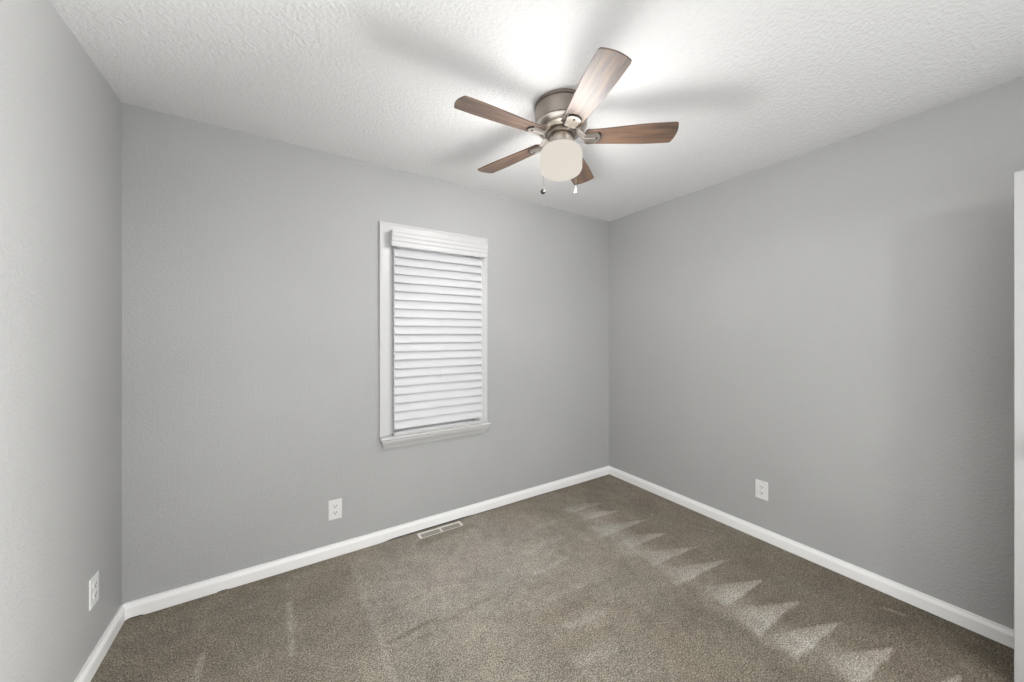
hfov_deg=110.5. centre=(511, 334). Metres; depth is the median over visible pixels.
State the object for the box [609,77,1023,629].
wall
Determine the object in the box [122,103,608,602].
wall
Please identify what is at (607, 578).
floor
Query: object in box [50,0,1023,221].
ceiling
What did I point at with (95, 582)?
receptacle
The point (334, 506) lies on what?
wall outlet
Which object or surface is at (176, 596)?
baseboard
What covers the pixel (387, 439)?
window
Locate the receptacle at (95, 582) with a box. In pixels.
[93,580,97,589]
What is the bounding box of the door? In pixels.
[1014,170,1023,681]
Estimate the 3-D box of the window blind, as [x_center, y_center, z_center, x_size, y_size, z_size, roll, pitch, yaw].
[-0.485,-0.008,2.465,0.690,1.326,0.067,0,0,-32]
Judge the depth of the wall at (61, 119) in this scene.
1.19 m
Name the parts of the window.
sash, sill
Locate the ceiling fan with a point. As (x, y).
(561, 115)
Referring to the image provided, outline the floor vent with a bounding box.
[417,521,462,538]
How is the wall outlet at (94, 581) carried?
attached to the wall at (61, 119)
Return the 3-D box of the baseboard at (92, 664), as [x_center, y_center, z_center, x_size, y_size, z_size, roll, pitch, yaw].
[-1.012,1.305,0.385,0.015,0.075,3.060,0,0,-32]
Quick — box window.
[379,221,490,448]
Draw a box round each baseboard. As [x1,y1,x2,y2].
[74,603,124,681]
[122,466,608,619]
[609,466,1013,648]
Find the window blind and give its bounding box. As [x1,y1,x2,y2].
[390,229,487,435]
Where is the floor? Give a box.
[91,474,1013,681]
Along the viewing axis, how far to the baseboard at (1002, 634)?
1.96 m
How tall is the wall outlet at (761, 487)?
0.119 m
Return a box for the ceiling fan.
[454,47,678,193]
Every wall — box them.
[0,0,121,681]
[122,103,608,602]
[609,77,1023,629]
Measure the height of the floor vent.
0.006 m
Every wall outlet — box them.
[89,570,98,610]
[328,498,341,520]
[755,479,767,500]

